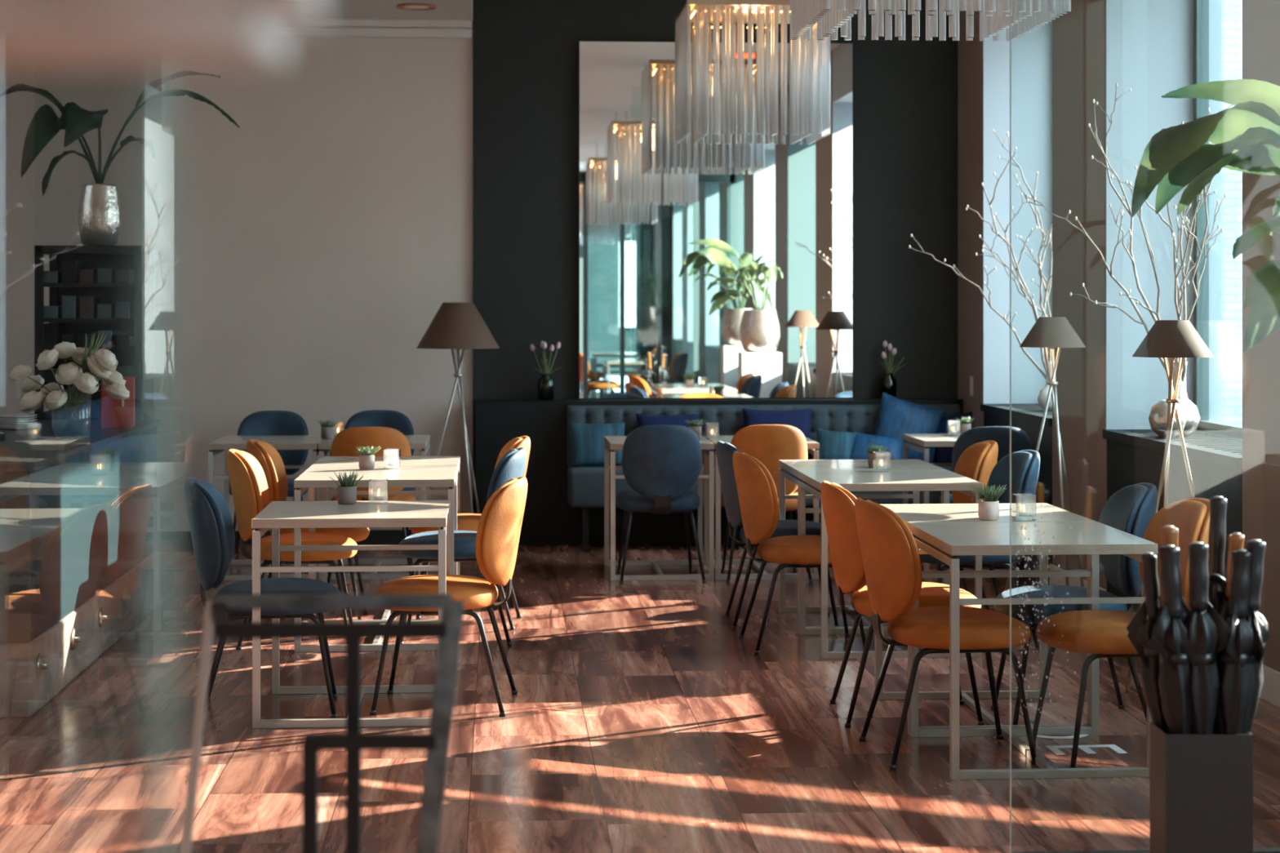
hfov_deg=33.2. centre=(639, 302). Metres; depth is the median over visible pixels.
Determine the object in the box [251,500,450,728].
dining table
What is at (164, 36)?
door
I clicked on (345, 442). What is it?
dining chair
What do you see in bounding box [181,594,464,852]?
chair
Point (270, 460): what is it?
dining chair
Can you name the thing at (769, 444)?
dining chair
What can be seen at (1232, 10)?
window
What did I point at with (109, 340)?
box file
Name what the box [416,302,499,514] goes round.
floor lamp
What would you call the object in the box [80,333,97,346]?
box file
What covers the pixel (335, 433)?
candle holder
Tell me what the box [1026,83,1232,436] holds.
branches
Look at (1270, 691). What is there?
baseboard
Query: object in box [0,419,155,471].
countertop
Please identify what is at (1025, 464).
dining chair
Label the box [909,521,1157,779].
dining table
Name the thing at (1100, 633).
dining chair
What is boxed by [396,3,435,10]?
recessed light
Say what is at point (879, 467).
candle holder
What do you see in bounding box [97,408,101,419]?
box file
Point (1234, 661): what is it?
umbrella
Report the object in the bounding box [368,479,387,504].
candle holder
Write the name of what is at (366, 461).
pot
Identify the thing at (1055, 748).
letter
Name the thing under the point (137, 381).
shelf
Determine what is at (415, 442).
dining table
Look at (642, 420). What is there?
cushion
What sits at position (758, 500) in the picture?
dining chair
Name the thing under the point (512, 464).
dining chair
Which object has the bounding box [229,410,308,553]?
dining chair
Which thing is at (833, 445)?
cushion
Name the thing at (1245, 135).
potted plant
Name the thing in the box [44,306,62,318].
box file
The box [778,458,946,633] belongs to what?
dining table
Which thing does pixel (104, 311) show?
box file
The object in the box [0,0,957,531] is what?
wall
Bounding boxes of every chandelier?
[675,0,830,144]
[790,0,1071,41]
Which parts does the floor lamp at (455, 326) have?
leg, lamp shade, leg, leg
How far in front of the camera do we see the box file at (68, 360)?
10.99 m
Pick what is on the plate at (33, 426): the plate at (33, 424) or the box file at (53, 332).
the plate at (33, 424)
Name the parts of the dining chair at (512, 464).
leg, leg, seat, seat rail, leg, leg, backrest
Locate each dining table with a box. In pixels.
[207,435,327,580]
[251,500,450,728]
[293,466,457,652]
[309,456,460,621]
[318,435,430,579]
[604,435,714,580]
[703,435,819,579]
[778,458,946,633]
[798,470,982,658]
[874,502,1095,735]
[902,433,1016,571]
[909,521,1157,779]
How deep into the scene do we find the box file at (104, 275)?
11.01 m
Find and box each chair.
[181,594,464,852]
[183,479,342,718]
[226,448,357,649]
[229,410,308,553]
[246,439,369,619]
[327,426,416,583]
[337,409,415,534]
[369,475,527,716]
[397,447,526,645]
[411,435,530,619]
[615,425,706,584]
[715,440,839,630]
[720,424,813,583]
[733,450,866,654]
[820,480,984,728]
[854,497,1036,769]
[918,449,1039,652]
[937,426,1038,585]
[951,440,998,609]
[991,482,1157,724]
[1028,497,1209,768]
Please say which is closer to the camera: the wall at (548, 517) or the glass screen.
the glass screen
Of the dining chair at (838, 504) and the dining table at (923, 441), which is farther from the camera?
the dining table at (923, 441)
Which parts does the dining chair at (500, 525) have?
leg, leg, seat rail, seat, leg, leg, backrest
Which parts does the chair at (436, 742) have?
post, rail, rail, rail, step rail, post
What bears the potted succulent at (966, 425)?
on the dining table at (923, 441)
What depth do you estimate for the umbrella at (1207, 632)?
4.86 m
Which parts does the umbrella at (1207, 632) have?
handle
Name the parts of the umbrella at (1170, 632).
handle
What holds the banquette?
on the floor
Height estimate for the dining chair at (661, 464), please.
0.861 m
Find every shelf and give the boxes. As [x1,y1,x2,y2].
[43,283,146,287]
[43,318,146,322]
[43,344,146,349]
[43,378,146,384]
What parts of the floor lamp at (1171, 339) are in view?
leg, leg, lamp shade, leg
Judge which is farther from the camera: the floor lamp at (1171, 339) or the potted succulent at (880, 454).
the potted succulent at (880, 454)
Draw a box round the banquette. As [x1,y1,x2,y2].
[567,404,959,552]
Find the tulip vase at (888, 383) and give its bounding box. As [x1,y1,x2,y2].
[880,340,906,397]
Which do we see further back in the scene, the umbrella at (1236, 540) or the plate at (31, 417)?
the plate at (31, 417)
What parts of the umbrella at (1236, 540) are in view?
handle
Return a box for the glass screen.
[1008,0,1279,852]
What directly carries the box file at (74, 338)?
on the tall cabinet
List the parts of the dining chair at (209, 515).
backrest, leg, leg, seat rail, seat, leg, leg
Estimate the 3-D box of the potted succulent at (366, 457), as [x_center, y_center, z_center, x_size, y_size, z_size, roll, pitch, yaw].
[-1.259,0.719,9.965,0.122,0.107,0.110,0,0,-13]
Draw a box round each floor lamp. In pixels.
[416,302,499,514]
[1004,316,1085,591]
[1124,320,1213,691]
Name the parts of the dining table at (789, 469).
leg, rail, leg, leg, leg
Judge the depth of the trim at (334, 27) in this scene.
13.50 m
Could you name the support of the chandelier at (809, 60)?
hanging from the ceiling
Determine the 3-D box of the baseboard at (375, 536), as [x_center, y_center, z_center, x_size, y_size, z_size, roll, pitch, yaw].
[-3.163,1.478,13.463,4.240,0.085,0.020,0,0,-4]
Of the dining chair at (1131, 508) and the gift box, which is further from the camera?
the gift box
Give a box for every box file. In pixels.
[44,271,62,283]
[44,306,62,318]
[44,323,65,346]
[44,368,57,381]
[44,409,62,419]
[62,260,83,283]
[62,295,83,318]
[62,333,83,346]
[62,358,79,365]
[62,407,83,419]
[80,269,97,283]
[80,297,100,318]
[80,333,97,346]
[80,364,97,377]
[97,267,118,283]
[97,304,115,318]
[97,329,118,346]
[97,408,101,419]
[115,270,133,283]
[115,301,133,318]
[115,335,133,346]
[115,364,133,377]
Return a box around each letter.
[1036,734,1088,738]
[1044,744,1127,755]
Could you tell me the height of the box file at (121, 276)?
0.068 m
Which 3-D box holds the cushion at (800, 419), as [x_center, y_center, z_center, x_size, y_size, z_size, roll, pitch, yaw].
[0.853,0.835,13.354,0.441,0.352,0.139,0,0,-1]
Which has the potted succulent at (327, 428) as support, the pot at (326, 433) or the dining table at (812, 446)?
the pot at (326, 433)
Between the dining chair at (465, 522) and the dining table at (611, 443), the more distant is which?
the dining table at (611, 443)
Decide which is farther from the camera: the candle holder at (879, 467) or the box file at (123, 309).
the box file at (123, 309)
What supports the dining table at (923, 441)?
on the floor
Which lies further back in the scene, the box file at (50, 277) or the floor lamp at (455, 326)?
the floor lamp at (455, 326)
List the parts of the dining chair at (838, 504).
backrest, leg, leg, seat, leg, leg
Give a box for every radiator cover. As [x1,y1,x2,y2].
[980,403,1052,585]
[1102,429,1242,610]
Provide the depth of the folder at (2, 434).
9.17 m
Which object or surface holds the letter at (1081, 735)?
on the floor
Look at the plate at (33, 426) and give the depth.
9.88 m
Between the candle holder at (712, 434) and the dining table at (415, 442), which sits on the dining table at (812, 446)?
the candle holder at (712, 434)
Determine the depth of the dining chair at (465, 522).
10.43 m
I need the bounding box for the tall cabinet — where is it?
[34,245,154,420]
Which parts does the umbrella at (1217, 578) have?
handle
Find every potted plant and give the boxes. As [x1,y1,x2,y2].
[0,70,239,245]
[1131,79,1279,352]
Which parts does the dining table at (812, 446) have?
leg, leg, rail, leg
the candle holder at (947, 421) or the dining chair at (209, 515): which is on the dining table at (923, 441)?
the candle holder at (947, 421)
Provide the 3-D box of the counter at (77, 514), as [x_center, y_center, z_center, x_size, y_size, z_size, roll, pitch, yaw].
[-2.811,1.055,9.316,1.042,0.930,2.982,0,0,-4]
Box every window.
[957,11,1052,428]
[1052,0,1222,591]
[1193,0,1242,438]
[1222,0,1242,426]
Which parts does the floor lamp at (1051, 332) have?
leg, lamp shade, leg, leg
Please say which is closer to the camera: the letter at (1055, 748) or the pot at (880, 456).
the letter at (1055, 748)
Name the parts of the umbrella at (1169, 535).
handle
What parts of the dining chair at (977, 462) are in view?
leg, leg, backrest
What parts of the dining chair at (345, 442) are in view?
leg, backrest, seat, leg, leg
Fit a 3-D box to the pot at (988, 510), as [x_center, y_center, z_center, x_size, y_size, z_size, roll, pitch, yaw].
[1.240,0.739,7.647,0.074,0.067,0.074,0,0,-4]
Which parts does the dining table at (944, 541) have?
leg, rail, leg, leg, rail, leg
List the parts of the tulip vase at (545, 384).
stem, stem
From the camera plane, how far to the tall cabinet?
11.29 m
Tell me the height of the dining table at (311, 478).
0.747 m
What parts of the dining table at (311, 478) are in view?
leg, rail, leg, leg, rail, leg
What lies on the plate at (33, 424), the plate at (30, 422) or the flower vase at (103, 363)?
the plate at (30, 422)
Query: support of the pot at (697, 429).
on the potted succulent at (695, 426)
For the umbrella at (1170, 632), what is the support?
in the umbrella stand
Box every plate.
[0,413,37,418]
[0,416,37,420]
[0,418,37,422]
[0,421,37,425]
[0,422,37,427]
[0,425,37,430]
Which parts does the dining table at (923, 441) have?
leg, rail, leg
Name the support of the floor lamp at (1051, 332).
on the floor
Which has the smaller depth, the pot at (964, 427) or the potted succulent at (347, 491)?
the potted succulent at (347, 491)
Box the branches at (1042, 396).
[908,129,1052,410]
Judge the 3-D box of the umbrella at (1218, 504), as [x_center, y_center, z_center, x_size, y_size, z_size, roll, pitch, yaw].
[1.333,0.964,4.985,0.119,1.024,0.118,0,0,0]
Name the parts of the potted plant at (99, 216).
pot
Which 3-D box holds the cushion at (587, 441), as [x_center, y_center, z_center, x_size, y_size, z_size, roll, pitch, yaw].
[-0.260,0.875,13.211,0.360,0.269,0.136,0,0,-12]
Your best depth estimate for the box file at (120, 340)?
11.01 m
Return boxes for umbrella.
[1126,552,1168,734]
[1148,525,1190,734]
[1151,544,1192,734]
[1180,542,1231,734]
[1190,573,1226,612]
[1205,496,1226,734]
[1213,532,1244,734]
[1215,549,1271,734]
[1216,539,1267,734]
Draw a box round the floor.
[0,543,1279,852]
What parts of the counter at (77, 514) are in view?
knob, knob, knob, knob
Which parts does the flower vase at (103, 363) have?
stem, stem, stem, stem, stem, stem, stem, stem, stem, stem, stem, stem, stem, stem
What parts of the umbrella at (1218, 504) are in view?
handle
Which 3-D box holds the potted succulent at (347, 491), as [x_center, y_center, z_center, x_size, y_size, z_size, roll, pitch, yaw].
[-1.124,0.710,8.237,0.129,0.124,0.147,0,0,-4]
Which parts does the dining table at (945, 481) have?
leg, rail, leg, leg, rail, leg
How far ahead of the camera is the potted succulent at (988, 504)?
7.62 m
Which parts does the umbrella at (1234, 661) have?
handle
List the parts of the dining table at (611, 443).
leg, rail, leg, leg, rail, leg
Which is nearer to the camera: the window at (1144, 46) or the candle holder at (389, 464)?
the candle holder at (389, 464)
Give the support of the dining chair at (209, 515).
on the floor
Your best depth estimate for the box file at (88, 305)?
11.00 m
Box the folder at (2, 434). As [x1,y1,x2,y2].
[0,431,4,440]
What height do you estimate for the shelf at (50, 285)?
0.018 m
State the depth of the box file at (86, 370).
11.00 m
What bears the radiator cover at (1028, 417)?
on the floor
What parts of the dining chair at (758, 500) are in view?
leg, backrest, leg, seat, seat rail, leg, leg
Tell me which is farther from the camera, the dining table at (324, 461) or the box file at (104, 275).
the box file at (104, 275)
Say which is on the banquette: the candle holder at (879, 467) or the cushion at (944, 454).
the cushion at (944, 454)
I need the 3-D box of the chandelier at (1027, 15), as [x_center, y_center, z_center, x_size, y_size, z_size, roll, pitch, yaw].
[0.949,-1.577,7.197,0.795,1.306,0.794,0,0,-4]
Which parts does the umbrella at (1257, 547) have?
handle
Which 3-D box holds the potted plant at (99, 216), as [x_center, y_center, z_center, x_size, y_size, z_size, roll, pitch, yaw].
[-2.742,-0.744,11.134,1.324,0.906,0.282,0,0,-4]
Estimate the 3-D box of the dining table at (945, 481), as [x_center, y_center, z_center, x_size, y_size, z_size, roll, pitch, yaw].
[1.097,1.147,9.533,0.696,0.747,0.699,0,0,-4]
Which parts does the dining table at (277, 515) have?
leg, rail, leg, leg, rail, leg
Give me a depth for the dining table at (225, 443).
11.84 m
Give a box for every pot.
[320,426,333,439]
[337,485,356,504]
[358,454,374,469]
[688,426,701,438]
[867,453,884,468]
[960,423,971,434]
[977,500,999,520]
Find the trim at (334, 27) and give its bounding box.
[293,17,471,38]
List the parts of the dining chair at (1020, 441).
seat, backrest, leg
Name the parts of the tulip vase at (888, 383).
stem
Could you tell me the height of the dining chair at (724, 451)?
0.861 m
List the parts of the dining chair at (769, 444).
leg, leg, seat, backrest, leg, leg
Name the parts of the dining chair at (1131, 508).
leg, leg, seat, leg, leg, backrest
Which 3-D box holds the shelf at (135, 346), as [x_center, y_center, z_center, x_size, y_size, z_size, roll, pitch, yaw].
[-2.821,0.231,11.140,0.460,0.018,0.340,0,0,-4]
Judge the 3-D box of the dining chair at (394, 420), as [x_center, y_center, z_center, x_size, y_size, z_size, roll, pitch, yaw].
[-1.575,1.089,12.904,0.482,0.861,0.590,0,0,-4]
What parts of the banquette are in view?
leg, leg, leg, seat, backrest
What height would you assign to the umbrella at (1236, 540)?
0.944 m
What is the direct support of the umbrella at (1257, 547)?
in the umbrella stand
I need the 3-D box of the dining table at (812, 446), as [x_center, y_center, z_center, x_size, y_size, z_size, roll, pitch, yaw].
[0.677,1.147,12.150,0.573,0.747,0.696,0,0,-4]
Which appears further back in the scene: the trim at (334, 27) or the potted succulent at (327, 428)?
the trim at (334, 27)
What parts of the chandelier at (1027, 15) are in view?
glass rod, glass rod, glass rod, glass rod, glass rod, glass rod, glass rod, glass rod, glass rod, glass rod, glass rod, glass rod, glass rod, glass rod, glass rod, glass rod, glass rod, glass rod, glass rod, glass rod, glass rod, glass rod, glass rod, glass rod, glass rod, glass rod, glass rod, glass rod, glass rod, glass rod, glass rod, glass rod, glass rod, glass rod, glass rod, glass rod, glass rod, glass rod, glass rod, glass rod, glass rod, glass rod, glass rod, glass rod, glass rod, glass rod, glass rod, glass rod, glass rod, glass rod, glass rod, glass rod, glass rod, glass rod, glass rod, glass rod, glass rod, glass rod, glass rod, glass rod, glass rod, glass rod, glass rod, glass rod, glass rod, glass rod, glass rod, glass rod, glass rod, glass rod, glass rod, glass rod, glass rod, glass rod, glass rod, glass rod, glass rod, glass rod, glass rod, glass rod, glass rod, glass rod, glass rod, glass rod, glass rod, glass rod, glass rod, glass rod, glass rod, glass rod, glass rod, glass rod, glass rod, glass rod, glass rod, glass rod, glass rod, glass rod, glass rod, glass rod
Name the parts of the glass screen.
floor rail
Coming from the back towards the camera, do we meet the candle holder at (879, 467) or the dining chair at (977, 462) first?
the dining chair at (977, 462)
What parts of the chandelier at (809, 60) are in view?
glass rod, glass rod, glass rod, glass rod, glass rod, glass rod, glass rod, glass rod, glass rod, glass rod, glass rod, glass rod, glass rod, glass rod, glass rod, glass rod, glass rod, glass rod, glass rod, glass rod, glass rod, glass rod, glass rod, glass rod, glass rod, glass rod, glass rod, glass rod, glass rod, glass rod, glass rod, glass rod, glass rod, glass rod, glass rod, canopy plate, glass rod, glass rod, glass rod, glass rod, glass rod, glass rod, glass rod, glass rod, glass rod, glass rod, glass rod, glass rod, glass rod, glass rod, glass rod, glass rod, glass rod, glass rod, glass rod, glass rod, glass rod, glass rod, glass rod, glass rod, glass rod, glass rod, glass rod, glass rod, glass rod, glass rod, glass rod, glass rod, glass rod, glass rod, glass rod, glass rod, glass rod, glass rod, glass rod, glass rod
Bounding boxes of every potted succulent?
[317,419,337,439]
[329,471,363,504]
[355,446,381,469]
[684,419,705,438]
[864,444,887,468]
[955,417,974,434]
[966,483,1007,520]
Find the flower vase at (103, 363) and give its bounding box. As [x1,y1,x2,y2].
[8,331,129,437]
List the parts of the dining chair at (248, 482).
backrest, leg, leg, seat rail, seat, leg, leg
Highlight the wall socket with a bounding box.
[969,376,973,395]
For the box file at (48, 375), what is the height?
0.058 m
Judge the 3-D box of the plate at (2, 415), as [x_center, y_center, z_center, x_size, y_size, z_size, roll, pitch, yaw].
[-2.904,0.527,9.952,0.224,0.014,0.224,0,0,-4]
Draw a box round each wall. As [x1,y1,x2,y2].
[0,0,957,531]
[475,398,963,545]
[1242,0,1279,671]
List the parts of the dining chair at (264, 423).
leg, leg, seat, backrest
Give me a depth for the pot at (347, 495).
8.22 m
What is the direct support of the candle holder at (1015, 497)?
on the dining table at (908, 513)
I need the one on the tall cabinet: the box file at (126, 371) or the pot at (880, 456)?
the box file at (126, 371)
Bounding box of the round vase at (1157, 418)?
[1148,400,1186,437]
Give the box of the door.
[0,0,324,852]
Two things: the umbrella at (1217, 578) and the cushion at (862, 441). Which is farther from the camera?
the cushion at (862, 441)
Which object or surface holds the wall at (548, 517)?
on the floor
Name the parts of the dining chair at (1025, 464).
leg, seat, seat rail, leg, leg, backrest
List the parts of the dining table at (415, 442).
leg, rail, leg, leg, rail, leg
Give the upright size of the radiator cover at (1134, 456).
0.905 m
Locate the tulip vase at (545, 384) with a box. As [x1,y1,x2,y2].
[529,341,560,399]
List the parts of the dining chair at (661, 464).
leg, leg, seat, backrest, leg, leg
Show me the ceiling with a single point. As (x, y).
(352, 9)
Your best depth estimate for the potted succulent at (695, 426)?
12.22 m
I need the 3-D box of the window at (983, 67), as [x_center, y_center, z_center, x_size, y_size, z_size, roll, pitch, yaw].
[2.345,-0.355,13.451,0.570,3.750,0.760,0,0,-4]
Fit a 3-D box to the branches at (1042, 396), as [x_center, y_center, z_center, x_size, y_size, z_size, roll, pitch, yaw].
[2.014,-0.190,12.146,0.983,1.609,0.450,0,0,-4]
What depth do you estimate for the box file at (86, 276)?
11.00 m
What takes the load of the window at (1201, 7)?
in the wall
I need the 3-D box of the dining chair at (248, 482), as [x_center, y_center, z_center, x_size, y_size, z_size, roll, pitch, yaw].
[-1.561,1.089,9.661,0.590,0.861,0.482,0,0,-6]
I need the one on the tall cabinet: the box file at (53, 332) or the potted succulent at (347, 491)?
the box file at (53, 332)
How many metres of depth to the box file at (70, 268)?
10.99 m
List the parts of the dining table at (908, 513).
leg, leg, leg, leg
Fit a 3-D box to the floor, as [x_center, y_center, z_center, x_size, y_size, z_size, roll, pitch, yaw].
[-0.601,1.570,2.140,7.880,0.100,23.350,0,0,-4]
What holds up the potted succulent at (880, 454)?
on the dining table at (789, 469)
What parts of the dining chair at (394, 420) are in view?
seat, backrest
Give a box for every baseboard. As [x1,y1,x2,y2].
[174,529,412,545]
[1048,564,1106,591]
[1259,664,1279,707]
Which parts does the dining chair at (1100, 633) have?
leg, seat, leg, seat rail, backrest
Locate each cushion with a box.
[568,422,625,467]
[635,413,699,427]
[741,408,812,459]
[816,428,856,459]
[848,431,904,459]
[873,391,946,462]
[935,411,972,462]
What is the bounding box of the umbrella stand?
[1149,721,1253,852]
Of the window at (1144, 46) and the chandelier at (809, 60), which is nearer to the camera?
the window at (1144, 46)
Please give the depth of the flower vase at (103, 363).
9.37 m
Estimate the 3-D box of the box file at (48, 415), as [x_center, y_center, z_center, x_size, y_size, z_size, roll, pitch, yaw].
[-3.018,0.605,11.087,0.070,0.094,0.200,0,0,-4]
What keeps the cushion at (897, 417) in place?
on the banquette
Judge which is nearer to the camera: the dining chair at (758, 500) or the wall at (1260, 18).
the wall at (1260, 18)
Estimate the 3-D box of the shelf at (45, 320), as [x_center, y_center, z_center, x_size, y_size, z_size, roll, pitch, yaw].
[-2.821,0.091,11.140,0.460,0.018,0.340,0,0,-4]
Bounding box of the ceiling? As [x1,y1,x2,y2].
[324,0,472,21]
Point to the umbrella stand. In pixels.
(1201, 786)
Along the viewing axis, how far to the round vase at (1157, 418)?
9.72 m
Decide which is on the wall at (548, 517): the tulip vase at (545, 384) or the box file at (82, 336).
the tulip vase at (545, 384)
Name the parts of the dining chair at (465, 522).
leg, seat, leg, backrest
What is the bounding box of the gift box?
[101,376,134,428]
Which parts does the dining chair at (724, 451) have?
backrest, leg, leg, seat, leg, leg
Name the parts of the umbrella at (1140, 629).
handle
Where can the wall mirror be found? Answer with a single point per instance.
(713, 271)
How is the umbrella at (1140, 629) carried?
in the umbrella stand
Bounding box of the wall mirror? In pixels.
[577,40,853,399]
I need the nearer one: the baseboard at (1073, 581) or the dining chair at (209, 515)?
the dining chair at (209, 515)
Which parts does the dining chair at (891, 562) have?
leg, backrest, leg, seat, seat rail, leg, leg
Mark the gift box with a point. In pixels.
(115, 413)
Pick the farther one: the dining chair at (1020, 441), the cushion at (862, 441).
the cushion at (862, 441)
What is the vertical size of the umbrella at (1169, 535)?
0.959 m
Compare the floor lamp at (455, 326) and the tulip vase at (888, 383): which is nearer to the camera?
the floor lamp at (455, 326)
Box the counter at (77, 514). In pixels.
[0,419,155,717]
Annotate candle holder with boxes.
[333,421,344,437]
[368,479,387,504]
[383,448,400,469]
[705,422,719,439]
[873,451,890,472]
[946,420,960,435]
[1012,493,1035,520]
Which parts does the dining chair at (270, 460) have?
backrest, leg, seat, leg, leg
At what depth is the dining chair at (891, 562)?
7.08 m
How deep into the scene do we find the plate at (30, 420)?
9.88 m
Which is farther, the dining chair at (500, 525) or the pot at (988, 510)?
the dining chair at (500, 525)

